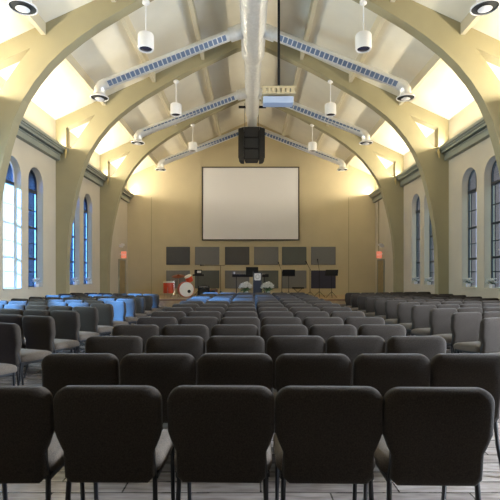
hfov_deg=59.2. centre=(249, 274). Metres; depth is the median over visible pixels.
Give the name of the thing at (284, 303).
chair
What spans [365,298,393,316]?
chair
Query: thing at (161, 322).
chair
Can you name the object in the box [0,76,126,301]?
wall
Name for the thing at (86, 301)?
chair
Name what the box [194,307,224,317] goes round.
chair
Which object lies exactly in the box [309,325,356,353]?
chair
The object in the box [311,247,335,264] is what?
acoustic panel
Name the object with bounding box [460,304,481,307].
chair
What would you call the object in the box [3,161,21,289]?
window
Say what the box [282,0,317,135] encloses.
trim
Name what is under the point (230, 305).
chair
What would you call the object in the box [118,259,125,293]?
door
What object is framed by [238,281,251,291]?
flower arrangement
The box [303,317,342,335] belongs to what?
chair
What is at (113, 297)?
chair
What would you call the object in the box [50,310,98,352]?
chair
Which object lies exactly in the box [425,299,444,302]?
chair
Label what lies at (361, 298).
chair
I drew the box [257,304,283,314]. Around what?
chair
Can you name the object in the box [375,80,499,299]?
wall
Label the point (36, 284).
bouquet
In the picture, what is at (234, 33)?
duct
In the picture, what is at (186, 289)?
bass drum
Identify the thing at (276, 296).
chair
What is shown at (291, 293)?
chair
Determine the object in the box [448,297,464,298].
chair
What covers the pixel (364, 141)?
diffuser
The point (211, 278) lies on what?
acoustic panel
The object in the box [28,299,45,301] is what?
chair
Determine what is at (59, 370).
chair
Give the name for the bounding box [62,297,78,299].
chair
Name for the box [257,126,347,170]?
duct
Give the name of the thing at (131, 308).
chair
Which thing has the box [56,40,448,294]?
arch
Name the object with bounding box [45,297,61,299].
chair
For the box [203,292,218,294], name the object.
chair
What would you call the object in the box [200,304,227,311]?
chair
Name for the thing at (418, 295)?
chair
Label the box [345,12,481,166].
trim
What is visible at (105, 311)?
chair
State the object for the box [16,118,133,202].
trim
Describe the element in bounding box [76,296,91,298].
chair
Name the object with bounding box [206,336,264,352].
chair
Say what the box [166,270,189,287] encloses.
acoustic panel
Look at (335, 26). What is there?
ceiling
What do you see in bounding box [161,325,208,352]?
chair
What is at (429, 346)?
chair
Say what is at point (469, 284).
bouquet
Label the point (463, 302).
chair
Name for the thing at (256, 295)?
chair
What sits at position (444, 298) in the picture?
chair
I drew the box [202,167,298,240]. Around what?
projection screen
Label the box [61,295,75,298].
chair
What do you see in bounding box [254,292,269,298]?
chair
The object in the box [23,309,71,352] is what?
chair
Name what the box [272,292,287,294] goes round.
chair
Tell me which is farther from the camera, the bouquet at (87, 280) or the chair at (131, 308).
the bouquet at (87, 280)
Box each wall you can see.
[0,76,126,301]
[127,122,374,294]
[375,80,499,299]
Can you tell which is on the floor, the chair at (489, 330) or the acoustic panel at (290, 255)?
the chair at (489, 330)
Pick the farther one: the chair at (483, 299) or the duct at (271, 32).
the duct at (271, 32)
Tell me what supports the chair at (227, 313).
on the floor
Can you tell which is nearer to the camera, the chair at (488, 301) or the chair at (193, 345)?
the chair at (193, 345)
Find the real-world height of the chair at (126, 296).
0.862 m
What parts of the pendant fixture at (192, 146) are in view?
lamp shade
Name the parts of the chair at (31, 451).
leg, backrest, leg, seat frame, seat, leg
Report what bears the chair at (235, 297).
on the floor
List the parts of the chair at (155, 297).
backrest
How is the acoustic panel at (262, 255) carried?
attached to the wall at (175, 192)
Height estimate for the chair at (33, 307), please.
0.862 m
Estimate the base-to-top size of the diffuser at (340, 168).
0.155 m
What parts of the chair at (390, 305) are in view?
backrest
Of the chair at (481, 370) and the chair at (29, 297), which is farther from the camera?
the chair at (29, 297)
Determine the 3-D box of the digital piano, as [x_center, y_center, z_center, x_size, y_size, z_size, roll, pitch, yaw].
[0.022,0.320,19.400,1.600,1.340,0.400,0,0,0]
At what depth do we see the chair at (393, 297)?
11.43 m
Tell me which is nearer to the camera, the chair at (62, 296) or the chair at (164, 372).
the chair at (164, 372)
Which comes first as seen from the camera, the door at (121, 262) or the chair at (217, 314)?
the chair at (217, 314)
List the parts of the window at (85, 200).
pane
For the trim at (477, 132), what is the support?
attached to the wall at (480, 157)
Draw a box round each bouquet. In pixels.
[32,278,40,286]
[72,277,78,284]
[85,277,90,283]
[412,277,418,283]
[424,277,432,284]
[462,278,473,286]
[485,278,497,287]
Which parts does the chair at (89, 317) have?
backrest, seat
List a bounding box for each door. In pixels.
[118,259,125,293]
[377,259,384,291]
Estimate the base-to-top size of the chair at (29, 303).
0.862 m
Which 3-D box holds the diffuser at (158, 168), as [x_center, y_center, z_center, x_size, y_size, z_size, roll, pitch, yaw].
[-4.105,-4.853,20.200,0.500,0.155,0.500,0,0,0]
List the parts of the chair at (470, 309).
backrest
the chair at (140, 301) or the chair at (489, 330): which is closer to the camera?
the chair at (489, 330)
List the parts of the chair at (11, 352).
backrest, leg, leg, seat frame, seat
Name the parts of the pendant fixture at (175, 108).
lamp shade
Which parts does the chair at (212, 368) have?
backrest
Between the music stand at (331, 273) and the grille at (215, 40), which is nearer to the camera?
the grille at (215, 40)
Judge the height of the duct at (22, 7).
2.055 m
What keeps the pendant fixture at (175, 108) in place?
hanging from the ceiling
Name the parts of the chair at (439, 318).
seat, backrest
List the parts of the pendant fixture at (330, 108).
lamp shade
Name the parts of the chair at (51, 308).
backrest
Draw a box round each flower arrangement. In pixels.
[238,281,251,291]
[260,281,273,293]
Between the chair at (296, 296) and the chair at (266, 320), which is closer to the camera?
the chair at (266, 320)
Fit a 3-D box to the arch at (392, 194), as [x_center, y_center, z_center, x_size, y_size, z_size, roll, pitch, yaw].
[0.070,-3.174,18.095,12.400,9.169,0.270,0,0,0]
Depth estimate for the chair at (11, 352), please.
5.04 m
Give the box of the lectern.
[253,273,261,293]
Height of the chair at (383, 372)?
0.862 m
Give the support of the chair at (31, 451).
on the floor
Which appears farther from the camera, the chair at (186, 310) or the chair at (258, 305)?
the chair at (258, 305)
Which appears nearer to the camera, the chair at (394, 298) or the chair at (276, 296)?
the chair at (394, 298)
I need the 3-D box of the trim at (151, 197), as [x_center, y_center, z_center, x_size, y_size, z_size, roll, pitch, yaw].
[-4.930,-1.240,21.999,0.024,5.300,0.022,0,0,0]
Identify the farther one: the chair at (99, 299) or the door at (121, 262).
the door at (121, 262)
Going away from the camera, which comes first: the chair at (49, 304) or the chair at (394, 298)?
the chair at (49, 304)
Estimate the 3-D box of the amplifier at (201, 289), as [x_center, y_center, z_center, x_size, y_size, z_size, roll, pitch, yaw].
[-2.070,0.712,19.793,0.500,0.517,0.314,0,0,0]
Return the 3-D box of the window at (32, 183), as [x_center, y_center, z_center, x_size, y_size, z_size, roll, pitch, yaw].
[-6.240,-1.344,12.600,0.280,3.448,0.856,0,0,0]
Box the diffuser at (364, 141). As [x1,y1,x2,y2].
[359,139,372,144]
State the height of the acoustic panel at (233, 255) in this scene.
0.899 m
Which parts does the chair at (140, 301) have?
backrest, seat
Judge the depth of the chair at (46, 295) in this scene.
11.99 m
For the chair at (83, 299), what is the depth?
10.54 m
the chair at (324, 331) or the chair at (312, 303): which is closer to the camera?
the chair at (324, 331)
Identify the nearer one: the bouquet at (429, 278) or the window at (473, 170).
the window at (473, 170)
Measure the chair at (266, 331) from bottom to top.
0.862 m
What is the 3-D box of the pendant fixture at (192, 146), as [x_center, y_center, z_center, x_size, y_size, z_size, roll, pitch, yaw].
[-2.350,-5.638,18.080,0.360,1.105,0.360,0,0,0]
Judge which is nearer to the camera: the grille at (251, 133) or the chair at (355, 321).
the chair at (355, 321)
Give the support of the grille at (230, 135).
attached to the duct at (160, 166)
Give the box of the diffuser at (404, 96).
[396,92,414,101]
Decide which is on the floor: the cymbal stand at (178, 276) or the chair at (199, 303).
the chair at (199, 303)
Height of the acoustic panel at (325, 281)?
0.899 m
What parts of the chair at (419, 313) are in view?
seat, backrest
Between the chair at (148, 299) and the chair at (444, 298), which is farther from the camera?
the chair at (148, 299)
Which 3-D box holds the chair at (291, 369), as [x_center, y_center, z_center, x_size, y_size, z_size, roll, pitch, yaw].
[0.444,0.983,3.321,0.531,0.862,0.580,0,0,0]
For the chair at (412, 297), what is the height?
0.862 m
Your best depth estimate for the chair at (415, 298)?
10.79 m
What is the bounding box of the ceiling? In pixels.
[0,0,499,174]
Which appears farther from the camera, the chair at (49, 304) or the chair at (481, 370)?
the chair at (49, 304)
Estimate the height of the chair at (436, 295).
0.862 m
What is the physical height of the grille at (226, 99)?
1.423 m
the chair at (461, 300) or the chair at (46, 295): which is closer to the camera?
the chair at (461, 300)
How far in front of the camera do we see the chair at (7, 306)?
8.18 m
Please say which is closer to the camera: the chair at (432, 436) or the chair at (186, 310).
the chair at (432, 436)
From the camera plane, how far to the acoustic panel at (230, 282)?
21.93 m
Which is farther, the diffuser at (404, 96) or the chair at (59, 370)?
the diffuser at (404, 96)
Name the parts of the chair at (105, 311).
backrest, seat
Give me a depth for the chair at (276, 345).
3.95 m
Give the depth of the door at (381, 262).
20.88 m
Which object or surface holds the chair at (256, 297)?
on the floor
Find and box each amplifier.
[198,286,209,294]
[210,288,217,292]
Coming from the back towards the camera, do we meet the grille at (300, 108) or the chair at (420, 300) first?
the grille at (300, 108)
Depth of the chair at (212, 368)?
3.06 m
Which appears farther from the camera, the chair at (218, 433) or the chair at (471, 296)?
the chair at (471, 296)
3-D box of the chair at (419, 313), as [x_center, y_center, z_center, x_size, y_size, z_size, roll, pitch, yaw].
[3.135,0.983,8.335,0.531,0.862,0.580,0,0,-18]
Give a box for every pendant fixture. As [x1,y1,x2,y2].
[138,0,153,52]
[170,80,181,116]
[188,124,196,151]
[308,124,316,151]
[325,80,335,116]
[355,0,371,52]
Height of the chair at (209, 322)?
0.862 m
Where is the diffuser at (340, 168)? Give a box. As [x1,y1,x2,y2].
[337,167,347,170]
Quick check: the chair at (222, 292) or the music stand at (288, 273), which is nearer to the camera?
the chair at (222, 292)
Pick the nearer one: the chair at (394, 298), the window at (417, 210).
the chair at (394, 298)
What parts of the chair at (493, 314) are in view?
backrest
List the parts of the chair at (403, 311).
seat, backrest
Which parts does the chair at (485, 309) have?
backrest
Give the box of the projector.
[261,0,295,106]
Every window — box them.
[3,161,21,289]
[28,169,43,288]
[70,216,79,285]
[84,197,92,284]
[411,196,419,284]
[423,214,433,285]
[461,169,476,288]
[483,161,499,289]
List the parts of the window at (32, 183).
pane, arched pane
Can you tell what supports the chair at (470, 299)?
on the floor
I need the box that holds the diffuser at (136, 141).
[131,139,144,144]
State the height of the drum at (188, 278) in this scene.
0.396 m
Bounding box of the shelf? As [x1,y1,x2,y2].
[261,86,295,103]
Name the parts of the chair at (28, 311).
backrest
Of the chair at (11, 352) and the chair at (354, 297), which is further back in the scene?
the chair at (354, 297)
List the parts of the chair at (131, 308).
backrest, seat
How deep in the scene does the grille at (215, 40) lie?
11.88 m
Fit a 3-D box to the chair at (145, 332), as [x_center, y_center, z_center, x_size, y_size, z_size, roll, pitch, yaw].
[-1.265,0.983,5.128,0.531,0.862,0.580,0,0,-1]
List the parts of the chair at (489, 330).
seat frame, seat, backrest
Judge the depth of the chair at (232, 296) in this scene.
12.05 m
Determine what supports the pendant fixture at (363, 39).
hanging from the ceiling
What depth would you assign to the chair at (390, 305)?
9.63 m
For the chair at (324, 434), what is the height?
0.862 m
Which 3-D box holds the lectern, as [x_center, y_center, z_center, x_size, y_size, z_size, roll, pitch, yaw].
[0.309,0.420,18.270,0.440,1.140,0.440,0,0,0]
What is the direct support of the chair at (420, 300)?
on the floor
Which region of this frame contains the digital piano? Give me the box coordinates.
[232,267,268,294]
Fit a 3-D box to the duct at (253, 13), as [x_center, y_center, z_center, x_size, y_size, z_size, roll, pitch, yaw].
[0.090,-6.670,11.725,0.692,0.692,17.450,0,0,0]
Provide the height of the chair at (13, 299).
0.862 m
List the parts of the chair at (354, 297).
backrest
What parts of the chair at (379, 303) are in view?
seat, backrest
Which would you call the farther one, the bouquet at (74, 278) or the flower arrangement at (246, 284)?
the flower arrangement at (246, 284)
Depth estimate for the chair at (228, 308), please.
7.55 m
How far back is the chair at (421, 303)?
9.02 m
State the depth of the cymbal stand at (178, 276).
20.34 m
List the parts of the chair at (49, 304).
backrest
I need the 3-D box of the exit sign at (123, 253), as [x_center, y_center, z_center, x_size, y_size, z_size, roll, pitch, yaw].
[-5.980,-0.950,20.748,0.300,0.320,0.064,0,0,0]
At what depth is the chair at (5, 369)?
4.55 m
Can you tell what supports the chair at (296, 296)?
on the floor
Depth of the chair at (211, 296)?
12.05 m
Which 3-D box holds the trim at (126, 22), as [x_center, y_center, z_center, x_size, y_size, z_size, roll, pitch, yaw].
[-3.030,-6.210,9.700,0.100,0.270,24.600,0,0,0]
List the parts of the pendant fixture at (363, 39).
lamp shade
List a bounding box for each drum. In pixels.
[163,281,174,296]
[177,282,195,297]
[184,274,192,282]
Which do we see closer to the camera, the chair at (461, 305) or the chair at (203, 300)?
the chair at (461, 305)
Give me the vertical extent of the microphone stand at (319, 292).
1.715 m
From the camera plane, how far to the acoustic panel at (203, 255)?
21.93 m
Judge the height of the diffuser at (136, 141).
0.155 m
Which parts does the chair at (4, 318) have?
backrest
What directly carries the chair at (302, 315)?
on the floor
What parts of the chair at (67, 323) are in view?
backrest, seat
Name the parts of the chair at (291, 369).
backrest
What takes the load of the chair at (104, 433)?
on the floor
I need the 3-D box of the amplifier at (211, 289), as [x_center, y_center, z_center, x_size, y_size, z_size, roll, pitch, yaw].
[-1.676,0.793,20.193,0.380,0.361,0.314,0,0,0]
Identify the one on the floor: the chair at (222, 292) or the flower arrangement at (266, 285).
the chair at (222, 292)
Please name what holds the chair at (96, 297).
on the floor
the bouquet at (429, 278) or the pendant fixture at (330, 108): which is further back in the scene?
the bouquet at (429, 278)
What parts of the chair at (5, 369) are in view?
seat, leg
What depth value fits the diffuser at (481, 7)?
7.92 m
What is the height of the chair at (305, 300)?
0.862 m
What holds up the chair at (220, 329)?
on the floor
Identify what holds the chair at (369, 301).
on the floor
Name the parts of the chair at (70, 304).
backrest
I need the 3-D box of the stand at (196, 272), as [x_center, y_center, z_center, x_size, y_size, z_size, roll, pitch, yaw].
[-2.329,0.376,19.998,0.531,1.241,0.564,0,0,0]
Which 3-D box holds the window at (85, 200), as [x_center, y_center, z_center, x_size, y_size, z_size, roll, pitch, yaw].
[-6.240,-1.344,16.650,0.280,3.448,0.856,0,0,0]
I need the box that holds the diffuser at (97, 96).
[90,92,108,101]
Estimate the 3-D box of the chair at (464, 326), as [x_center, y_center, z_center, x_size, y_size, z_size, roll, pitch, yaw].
[3.135,0.983,6.740,0.531,0.862,0.580,0,0,-18]
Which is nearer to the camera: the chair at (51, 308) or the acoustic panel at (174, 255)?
the chair at (51, 308)
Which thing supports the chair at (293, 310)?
on the floor
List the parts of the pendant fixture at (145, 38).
lamp shade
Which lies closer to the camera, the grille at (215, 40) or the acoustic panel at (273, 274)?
the grille at (215, 40)
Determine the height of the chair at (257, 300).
0.862 m
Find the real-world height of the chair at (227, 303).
0.862 m
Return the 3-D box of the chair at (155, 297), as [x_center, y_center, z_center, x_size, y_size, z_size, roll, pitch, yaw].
[-2.793,0.983,12.992,0.531,0.862,0.580,0,0,20]
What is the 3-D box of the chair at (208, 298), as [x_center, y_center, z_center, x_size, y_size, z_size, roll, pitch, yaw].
[-1.236,0.983,11.427,0.531,0.862,0.580,0,0,1]
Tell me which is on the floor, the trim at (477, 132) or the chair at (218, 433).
the chair at (218, 433)
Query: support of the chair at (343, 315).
on the floor
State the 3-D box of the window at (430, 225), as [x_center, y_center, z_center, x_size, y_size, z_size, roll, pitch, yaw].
[6.380,-1.344,15.400,0.280,3.448,0.856,0,0,0]
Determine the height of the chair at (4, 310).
0.862 m
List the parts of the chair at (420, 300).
backrest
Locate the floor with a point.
(490, 483)
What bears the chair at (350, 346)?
on the floor
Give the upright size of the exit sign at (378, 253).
0.320 m
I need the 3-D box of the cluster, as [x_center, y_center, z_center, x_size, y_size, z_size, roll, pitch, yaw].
[0.070,-6.316,19.494,1.180,2.612,0.712,0,0,0]
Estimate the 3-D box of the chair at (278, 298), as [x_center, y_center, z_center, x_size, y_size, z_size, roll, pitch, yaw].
[0.941,0.983,11.423,0.531,0.862,0.580,0,0,1]
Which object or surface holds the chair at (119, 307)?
on the floor
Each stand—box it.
[172,274,184,294]
[193,270,204,296]
[200,265,224,292]
[282,270,294,293]
[317,259,324,297]
[325,270,337,295]
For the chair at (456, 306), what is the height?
0.862 m
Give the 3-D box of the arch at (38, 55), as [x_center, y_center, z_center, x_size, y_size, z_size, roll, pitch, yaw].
[0.070,-3.174,9.935,12.400,9.169,0.270,0,0,0]
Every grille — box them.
[105,34,227,86]
[142,95,235,130]
[164,132,237,159]
[245,127,257,157]
[265,132,338,160]
[277,34,399,87]
[288,104,361,134]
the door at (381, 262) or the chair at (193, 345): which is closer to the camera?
the chair at (193, 345)
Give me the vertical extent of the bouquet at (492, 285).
0.266 m
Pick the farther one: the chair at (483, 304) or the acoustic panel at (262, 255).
the acoustic panel at (262, 255)
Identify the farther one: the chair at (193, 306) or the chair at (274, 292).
the chair at (274, 292)
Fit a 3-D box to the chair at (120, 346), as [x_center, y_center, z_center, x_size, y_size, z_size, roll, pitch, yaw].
[-1.221,0.983,4.220,0.531,0.862,0.580,0,0,1]
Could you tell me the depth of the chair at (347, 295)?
13.62 m
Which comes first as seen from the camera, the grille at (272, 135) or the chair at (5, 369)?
the chair at (5, 369)
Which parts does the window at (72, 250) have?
pane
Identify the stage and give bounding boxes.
[159,295,345,306]
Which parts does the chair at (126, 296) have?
backrest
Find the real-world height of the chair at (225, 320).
0.862 m
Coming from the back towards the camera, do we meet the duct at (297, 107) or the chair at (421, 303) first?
the duct at (297, 107)
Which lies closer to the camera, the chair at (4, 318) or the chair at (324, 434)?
the chair at (324, 434)
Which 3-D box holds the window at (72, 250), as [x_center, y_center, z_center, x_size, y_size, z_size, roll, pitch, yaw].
[-6.240,-1.344,15.400,0.280,3.448,0.856,0,0,0]
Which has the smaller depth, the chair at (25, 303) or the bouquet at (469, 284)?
the chair at (25, 303)
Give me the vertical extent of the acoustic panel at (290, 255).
0.899 m
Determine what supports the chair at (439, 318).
on the floor
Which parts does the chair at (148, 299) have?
backrest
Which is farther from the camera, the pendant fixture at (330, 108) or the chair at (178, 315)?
the pendant fixture at (330, 108)
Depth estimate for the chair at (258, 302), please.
9.34 m
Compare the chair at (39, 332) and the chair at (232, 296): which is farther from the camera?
the chair at (232, 296)
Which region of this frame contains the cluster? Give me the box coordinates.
[238,114,264,163]
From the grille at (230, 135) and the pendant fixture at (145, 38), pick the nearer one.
the pendant fixture at (145, 38)
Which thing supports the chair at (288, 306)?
on the floor
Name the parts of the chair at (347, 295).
backrest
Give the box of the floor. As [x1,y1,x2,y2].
[0,316,499,499]
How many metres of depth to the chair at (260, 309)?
7.53 m
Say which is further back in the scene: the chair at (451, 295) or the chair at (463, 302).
the chair at (451, 295)
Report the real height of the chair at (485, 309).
0.862 m
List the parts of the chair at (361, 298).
backrest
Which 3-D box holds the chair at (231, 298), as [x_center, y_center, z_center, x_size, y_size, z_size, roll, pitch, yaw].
[-0.697,0.983,11.425,0.531,0.862,0.580,0,0,1]
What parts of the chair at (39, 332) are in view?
backrest, seat frame, seat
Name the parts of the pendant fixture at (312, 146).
lamp shade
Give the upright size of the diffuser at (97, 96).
0.155 m
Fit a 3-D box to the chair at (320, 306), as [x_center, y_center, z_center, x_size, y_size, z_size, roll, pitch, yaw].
[1.484,0.983,8.726,0.531,0.862,0.580,0,0,0]
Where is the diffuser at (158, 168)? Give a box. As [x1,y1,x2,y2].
[155,167,165,170]
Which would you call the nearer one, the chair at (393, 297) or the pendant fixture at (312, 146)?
the chair at (393, 297)
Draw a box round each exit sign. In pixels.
[120,251,126,257]
[376,251,382,257]
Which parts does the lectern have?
emblem plate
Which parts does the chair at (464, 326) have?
seat, backrest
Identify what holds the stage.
on the floor
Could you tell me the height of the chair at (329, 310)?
0.862 m
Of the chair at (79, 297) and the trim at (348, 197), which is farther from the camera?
the trim at (348, 197)
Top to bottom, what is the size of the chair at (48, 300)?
0.862 m
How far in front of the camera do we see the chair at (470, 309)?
7.42 m
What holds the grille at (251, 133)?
attached to the cluster
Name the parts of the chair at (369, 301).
backrest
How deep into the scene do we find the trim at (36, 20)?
11.81 m
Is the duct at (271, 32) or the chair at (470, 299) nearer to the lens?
the chair at (470, 299)
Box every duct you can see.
[7,0,37,15]
[90,24,242,101]
[131,88,246,144]
[155,126,246,170]
[239,0,267,126]
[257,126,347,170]
[258,88,372,144]
[263,24,414,101]
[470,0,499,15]
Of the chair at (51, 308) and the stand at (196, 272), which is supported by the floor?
the chair at (51, 308)
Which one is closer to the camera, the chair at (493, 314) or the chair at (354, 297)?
the chair at (493, 314)
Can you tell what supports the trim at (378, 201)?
attached to the wall at (480, 157)
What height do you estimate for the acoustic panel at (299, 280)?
0.899 m
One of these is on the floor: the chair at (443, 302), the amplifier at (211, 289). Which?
the chair at (443, 302)
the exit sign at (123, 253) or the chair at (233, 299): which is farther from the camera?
the exit sign at (123, 253)
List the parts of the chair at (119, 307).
backrest, seat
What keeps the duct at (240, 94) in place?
attached to the duct at (253, 13)
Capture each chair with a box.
[0,308,23,315]
[0,314,26,366]
[0,323,51,385]
[0,363,16,385]
[0,386,84,499]
[4,304,25,310]
[8,301,27,305]
[11,298,27,301]
[22,315,78,377]
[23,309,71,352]
[25,305,48,310]
[27,302,46,305]
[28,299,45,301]
[29,297,44,298]
[41,353,119,398]
[45,295,60,297]
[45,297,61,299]
[46,299,64,302]
[47,302,84,341]
[49,306,72,352]
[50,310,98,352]
[53,385,174,499]
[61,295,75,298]
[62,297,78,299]
[65,300,83,304]
[68,303,105,335]
[72,306,112,334]
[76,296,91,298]
[79,298,96,300]
[84,300,103,335]
[85,336,144,372]
[90,303,128,335]
[92,296,108,299]
[98,298,115,302]
[104,301,138,335]
[110,296,126,299]
[112,325,160,352]
[116,299,146,324]
[119,295,134,324]
[120,353,196,422]
[127,297,154,324]
[136,295,161,324]
[137,317,177,329]
[143,294,165,309]
[146,336,204,384]
[151,311,185,324]
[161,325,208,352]
[162,307,192,316]
[167,385,273,499]
[172,304,198,310]
[179,301,203,306]
[179,317,218,337]
[186,299,207,303]
[187,311,221,323]
[191,297,210,300]
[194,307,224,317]
[196,295,213,298]
[197,353,272,476]
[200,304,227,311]
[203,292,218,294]
[205,301,229,305]
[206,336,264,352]
[209,299,231,302]
[211,324,258,335]
[212,297,232,300]
[215,295,233,298]
[220,292,235,295]
[220,317,259,335]
[223,311,257,317]
[226,307,256,312]
[228,304,255,307]
[230,301,254,304]
[233,299,254,301]
[234,297,254,299]
[235,295,253,296]
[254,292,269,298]
[255,295,273,297]
[255,297,275,301]
[255,299,277,305]
[256,301,280,309]
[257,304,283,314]
[258,307,287,315]
[258,311,292,328]
[260,325,307,353]
[261,317,301,326]
[267,336,324,392]
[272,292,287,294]
[273,353,351,477]
[273,386,383,499]
[275,295,293,298]
[277,297,296,300]
[279,299,300,303]
[282,301,306,306]
[285,304,312,310]
[289,292,304,294]
[289,307,319,316]
[294,311,328,324]
[295,295,313,298]
[298,297,318,300]
[302,299,324,302]
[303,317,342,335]
[307,301,331,305]
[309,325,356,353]
[313,304,340,310]
[321,307,351,316]
[326,336,385,385]
[330,311,364,324]
[339,293,359,306]
[344,294,366,307]
[344,317,384,330]
[350,295,374,310]
[353,353,430,396]
[357,324,405,352]
[358,296,383,313]
[363,387,494,499]
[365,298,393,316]
[374,300,405,319]
[384,296,400,298]
[384,302,419,335]
[386,336,445,360]
[394,298,412,299]
[399,305,436,335]
[401,296,417,298]
[406,299,425,335]
[408,294,423,296]
[411,308,457,352]
[413,297,430,299]
[420,302,440,305]
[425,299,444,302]
[430,353,499,466]
[431,297,447,299]
[431,312,481,352]
[435,295,450,296]
[436,304,459,308]
[441,301,461,304]
[445,299,463,301]
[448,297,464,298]
[451,295,465,296]
[453,317,499,352]
[457,307,482,352]
[458,311,499,352]
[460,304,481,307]
[460,307,499,352]
[462,301,481,303]
[464,298,482,301]
[465,296,481,298]
[481,303,499,307]
[482,298,498,300]
[482,300,499,303]
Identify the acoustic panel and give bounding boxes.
[166,247,189,264]
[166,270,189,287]
[195,247,218,264]
[195,270,218,287]
[225,247,248,264]
[225,270,248,287]
[254,247,277,264]
[258,270,277,287]
[282,247,305,264]
[282,270,305,287]
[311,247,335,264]
[311,270,335,287]
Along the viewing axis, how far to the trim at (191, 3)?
13.55 m
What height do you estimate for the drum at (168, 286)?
0.695 m
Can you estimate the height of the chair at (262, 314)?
0.862 m
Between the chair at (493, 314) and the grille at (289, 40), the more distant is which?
the grille at (289, 40)
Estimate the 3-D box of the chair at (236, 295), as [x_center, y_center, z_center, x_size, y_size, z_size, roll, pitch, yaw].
[-0.151,0.983,12.340,0.531,0.862,0.580,0,0,-1]
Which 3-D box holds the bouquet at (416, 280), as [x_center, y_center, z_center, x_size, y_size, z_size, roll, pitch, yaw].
[6.359,0.212,16.851,0.287,0.266,0.298,0,0,-18]
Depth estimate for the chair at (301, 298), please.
11.14 m
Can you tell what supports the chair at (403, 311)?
on the floor
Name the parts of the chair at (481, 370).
backrest, leg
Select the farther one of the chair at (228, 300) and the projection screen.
the projection screen
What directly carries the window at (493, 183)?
in the wall at (480, 157)
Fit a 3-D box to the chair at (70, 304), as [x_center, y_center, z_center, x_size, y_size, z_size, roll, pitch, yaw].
[-3.287,0.983,8.932,0.531,0.862,0.580,0,0,20]
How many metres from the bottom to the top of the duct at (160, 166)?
2.062 m
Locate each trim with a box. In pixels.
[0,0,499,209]
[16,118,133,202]
[25,13,157,166]
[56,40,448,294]
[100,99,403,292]
[111,0,187,148]
[151,197,151,293]
[188,0,220,135]
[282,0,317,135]
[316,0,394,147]
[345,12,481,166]
[348,197,348,292]
[369,117,489,202]
[378,201,378,258]
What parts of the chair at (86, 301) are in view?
backrest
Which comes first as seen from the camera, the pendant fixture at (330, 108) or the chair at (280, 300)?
the chair at (280, 300)

